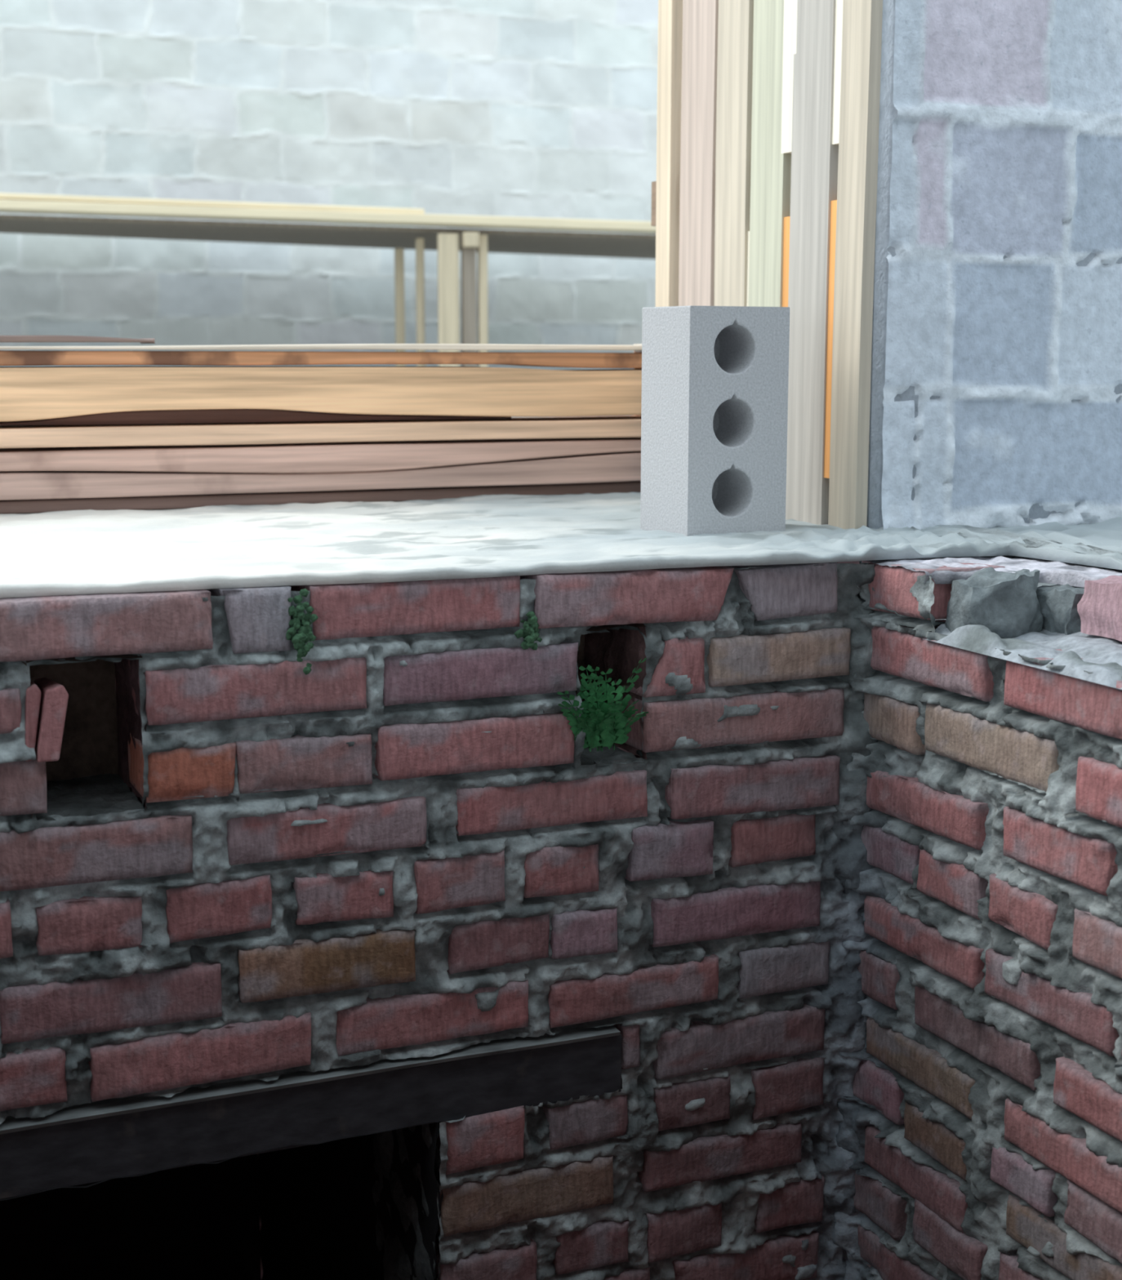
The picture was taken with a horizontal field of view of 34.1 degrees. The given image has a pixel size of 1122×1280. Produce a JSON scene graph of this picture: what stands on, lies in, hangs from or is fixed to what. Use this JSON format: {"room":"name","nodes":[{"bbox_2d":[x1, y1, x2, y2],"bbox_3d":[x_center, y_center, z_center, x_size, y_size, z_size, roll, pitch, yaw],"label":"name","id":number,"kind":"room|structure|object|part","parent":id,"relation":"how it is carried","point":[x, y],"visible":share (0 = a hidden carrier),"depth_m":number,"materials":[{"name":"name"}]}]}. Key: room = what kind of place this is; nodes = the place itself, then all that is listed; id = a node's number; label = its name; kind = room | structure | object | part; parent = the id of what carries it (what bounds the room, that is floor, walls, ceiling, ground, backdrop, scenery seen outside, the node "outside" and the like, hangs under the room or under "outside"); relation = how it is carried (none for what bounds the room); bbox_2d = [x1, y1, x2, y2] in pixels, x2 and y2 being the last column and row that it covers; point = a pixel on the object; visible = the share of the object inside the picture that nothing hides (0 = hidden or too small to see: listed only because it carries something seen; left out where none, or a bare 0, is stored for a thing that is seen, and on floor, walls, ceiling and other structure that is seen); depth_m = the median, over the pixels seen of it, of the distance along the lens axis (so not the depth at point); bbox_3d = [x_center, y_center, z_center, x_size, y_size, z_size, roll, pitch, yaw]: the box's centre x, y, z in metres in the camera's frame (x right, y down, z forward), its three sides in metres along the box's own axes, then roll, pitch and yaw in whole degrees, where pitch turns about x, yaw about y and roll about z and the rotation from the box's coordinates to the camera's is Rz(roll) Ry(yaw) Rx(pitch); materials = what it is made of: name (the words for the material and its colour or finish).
{"room":"construction site","nodes":[
{"label":"construction site","id":0,"kind":"room"},
{"bbox_2d":[0,0,657,369],"bbox_3d":[-0.699,-2.446,8.473,17.000,2.700,0.209,-4,10,-23],"label":"wall","id":1,"kind":"structure","parent":0,"point":[538,108],"depth_m":8.24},
{"bbox_2d":[0,560,877,1279],"bbox_3d":[-0.505,0.614,2.643,2.050,1.506,1.000,-4,10,-23],"label":"wall","id":2,"kind":"structure","parent":0,"point":[233,863],"depth_m":2.24,"materials":[{"name":"brick"}]},
{"bbox_2d":[24,680,41,761],"bbox_3d":[-0.596,0.084,2.046,0.021,0.085,0.096,-4,10,-23],"label":"fragment","id":3,"kind":"object","parent":2,"relation":"in","point":[33,699],"visible":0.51,"depth_m":2.00,"materials":[{"name":"red brick"}]},
{"bbox_2d":[34,677,68,762],"bbox_3d":[-0.576,0.085,2.049,0.037,0.083,0.106,-4,10,-23],"label":"fragment","id":4,"kind":"object","parent":2,"relation":"in","point":[54,697],"visible":0.87,"depth_m":2.00,"materials":[{"name":"red brick"}]},
{"bbox_2d":[0,1121,440,1279],"bbox_3d":[-0.872,0.924,2.533,1.164,0.742,0.954,-4,10,-23],"label":"opening","id":5,"kind":"structure","parent":2,"relation":"attached to","point":[315,1206],"depth_m":3.08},
{"bbox_2d":[285,588,318,675],"bbox_3d":[-0.297,-0.010,2.102,0.039,0.100,0.018,-4,10,-23],"label":"moss","id":6,"kind":"object","parent":2,"relation":"attached to","point":[304,635],"visible":1,"depth_m":2.10,"materials":[{"name":"green plant"}]},
{"bbox_2d":[0,1025,621,1199],"bbox_3d":[-0.588,0.575,2.139,1.399,0.092,0.140,-4,10,-23],"label":"lintel","id":7,"kind":"object","parent":2,"relation":"attached to","point":[104,1140],"visible":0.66,"depth_m":2.19,"materials":[{"name":"black metal"}]},
{"bbox_2d":[371,1121,443,1279],"bbox_3d":[-0.205,0.940,2.438,0.026,0.728,0.251,-4,10,-25],"label":"mortar","id":8,"kind":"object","parent":2,"relation":"attached to","point":[396,1263],"depth_m":2.42,"materials":[{"name":"black concrete"}]},
{"bbox_2d":[513,611,542,650],"bbox_3d":[-0.040,-0.007,2.214,0.036,0.055,0.018,-4,10,-23],"label":"moss","id":9,"kind":"object","parent":2,"relation":"attached to","point":[530,632],"visible":1,"depth_m":2.21,"materials":[{"name":"green plant"}]},
{"bbox_2d":[556,657,648,751],"bbox_3d":[0.051,0.082,2.261,0.094,0.115,0.118,6,11,33],"label":"fern","id":10,"kind":"object","parent":2,"relation":"on","point":[604,724],"visible":0.98,"depth_m":2.25,"materials":[{"name":"green plant"}]},
{"bbox_2d":[0,409,1121,620],"bbox_3d":[0.267,-0.069,3.991,17.000,0.630,15.000,-4,10,-23],"label":"ledge","id":11,"kind":"structure","parent":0,"point":[88,551],"depth_m":2.45,"materials":[{"name":"concrete"}]},
{"bbox_2d":[0,480,640,514],"bbox_3d":[-1.032,-0.215,2.925,2.600,0.027,0.166,-4,10,-23],"label":"plank","id":12,"kind":"object","parent":11,"relation":"on","point":[184,501],"visible":0.64,"depth_m":3.09,"materials":[{"name":"brown wood"}]},
{"bbox_2d":[0,451,640,500],"bbox_3d":[-1.028,-0.251,2.909,2.600,0.054,0.176,-4,10,-23],"label":"plank","id":13,"kind":"object","parent":12,"relation":"on","point":[624,466],"visible":0.77,"depth_m":3.08,"materials":[{"name":"brown wood"}]},
{"bbox_2d":[0,437,640,473],"bbox_3d":[-1.025,-0.278,2.897,2.600,0.048,0.167,-4,10,-23],"label":"plank","id":14,"kind":"object","parent":13,"relation":"on","point":[345,456],"visible":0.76,"depth_m":3.07,"materials":[{"name":"brown wood"}]},
{"bbox_2d":[0,414,640,448],"bbox_3d":[-1.025,-0.319,2.891,2.600,0.038,0.175,-4,10,-23],"label":"plank","id":15,"kind":"object","parent":14,"relation":"on","point":[612,426],"visible":0.83,"depth_m":3.06,"materials":[{"name":"brown wood"}]},
{"bbox_2d":[0,408,511,425],"bbox_3d":[-1.164,-0.339,2.831,2.300,0.024,0.105,-4,10,-23],"label":"plank","id":16,"kind":"object","parent":15,"relation":"on","point":[202,415],"visible":0.79,"depth_m":3.03,"materials":[{"name":"brown wood"}]},
{"bbox_2d":[0,366,641,421],"bbox_3d":[-1.025,-0.386,2.880,2.600,0.092,0.166,-4,10,-23],"label":"plank","id":17,"kind":"object","parent":15,"relation":"on","point":[26,393],"visible":0.94,"depth_m":3.06,"materials":[{"name":"brown wood"}]},
{"bbox_2d":[0,350,641,368],"bbox_3d":[-1.027,-0.439,2.877,2.600,0.035,0.156,-4,10,-23],"label":"plank","id":18,"kind":"object","parent":17,"relation":"on","point":[7,357],"visible":0.98,"depth_m":3.06,"materials":[{"name":"brown wood"}]},
{"bbox_2d":[0,343,641,351],"bbox_3d":[-1.024,-0.460,2.866,2.600,0.014,0.176,-4,10,-23],"label":"plank","id":19,"kind":"object","parent":18,"relation":"on","point":[635,347],"visible":0.96,"depth_m":3.08,"materials":[{"name":"brown wood"}]},
{"bbox_2d":[0,335,155,343],"bbox_3d":[-1.459,-0.448,2.713,1.680,0.014,0.127,-4,10,-23],"label":"plank","id":20,"kind":"object","parent":19,"relation":"on","point":[2,338],"visible":1,"depth_m":2.93,"materials":[{"name":"brown wood"}]},
{"bbox_2d":[0,192,655,367],"bbox_3d":[-1.889,-1.386,7.528,6.500,0.877,1.675,-2,9,-10],"label":"wooden railing","id":21,"kind":"object","parent":11,"relation":"on","point":[448,242],"visible":0.64,"depth_m":7.00,"materials":[{"name":"brown wood"}]},
{"bbox_3d":[-0.639,-1.227,7.278,0.035,0.648,0.040,-2,9,-10],"label":"leg","id":22,"kind":"part","parent":21,"relation":"part of","materials":[{"name":"brown wood"}]},
{"bbox_3d":[-0.546,-1.217,7.121,0.030,0.678,0.040,-2,9,-10],"label":"leg","id":23,"kind":"part","parent":21,"relation":"part of","materials":[{"name":"brown wood"}]},
{"bbox_3d":[-0.429,-1.202,6.996,0.080,0.688,0.030,-2,9,-10],"label":"leg","id":24,"kind":"part","parent":21,"relation":"part of","materials":[{"name":"brown wood"}]},
{"bbox_3d":[-0.301,-1.212,7.063,0.035,0.688,0.040,-2,9,-10],"label":"leg","id":25,"kind":"part","parent":21,"relation":"part of","materials":[{"name":"brown wood"}]},
{"bbox_2d":[640,305,789,536],"bbox_3d":[0.219,-0.315,2.628,0.164,0.321,0.134,-5,10,-27],"label":"concrete block","id":26,"kind":"object","parent":11,"relation":"on","point":[714,402],"visible":0.98,"depth_m":2.58,"materials":[{"name":"grey concrete"}]},
{"bbox_2d":[650,0,882,528],"bbox_3d":[0.302,-1.264,2.839,0.059,2.146,0.739,-4,10,-23],"label":"wooden planks","id":27,"kind":"object","parent":11,"relation":"on","point":[764,190],"visible":0.69,"depth_m":2.79,"materials":[{"name":"brown wood"}]},
{"bbox_2d":[831,560,1121,1279],"bbox_3d":[0.710,0.684,1.908,0.143,1.405,1.411,-4,10,-23],"label":"wall","id":28,"kind":"structure","parent":0,"point":[982,1122],"depth_m":2.21,"materials":[{"name":"brick"}]},
{"bbox_2d":[864,555,1121,587],"bbox_3d":[0.819,-0.008,1.833,0.330,0.020,1.429,-4,10,-23],"label":"mortar","id":29,"kind":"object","parent":28,"relation":"on","point":[1055,572],"depth_m":2.31,"materials":[{"name":"grey concrete"}]},
{"bbox_2d":[924,623,1121,691],"bbox_3d":[0.768,0.066,1.740,0.166,0.051,1.240,-4,10,-23],"label":"mortar","id":30,"kind":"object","parent":28,"relation":"attached to","point":[1101,656],"depth_m":2.14,"materials":[{"name":"grey concrete"}]},
{"bbox_2d":[944,567,1042,638],"bbox_3d":[0.538,-0.041,2.266,0.125,0.098,0.074,-4,10,-23],"label":"lump","id":31,"kind":"object","parent":30,"relation":"on","point":[1006,603],"visible":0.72,"depth_m":2.24,"materials":[{"name":"grey concrete"}]},
{"bbox_2d":[1035,583,1084,635],"bbox_3d":[0.634,-0.032,2.268,0.088,0.078,0.105,-4,10,-23],"label":"lump","id":32,"kind":"object","parent":30,"relation":"on","point":[1058,603],"visible":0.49,"depth_m":2.23,"materials":[{"name":"grey concrete"}]},
{"bbox_2d":[1076,575,1121,641],"bbox_3d":[0.716,-0.029,2.115,0.122,0.075,0.236,-4,10,-23],"label":"brick","id":33,"kind":"object","parent":30,"relation":"on","point":[1099,609],"visible":1,"depth_m":2.16,"materials":[{"name":"red brick"}]},
{"bbox_2d":[866,0,1121,529],"bbox_3d":[1.552,-1.314,3.024,2.438,2.200,0.203,-4,10,-23],"label":"wall","id":34,"kind":"structure","parent":0,"point":[996,373],"depth_m":2.66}
]}

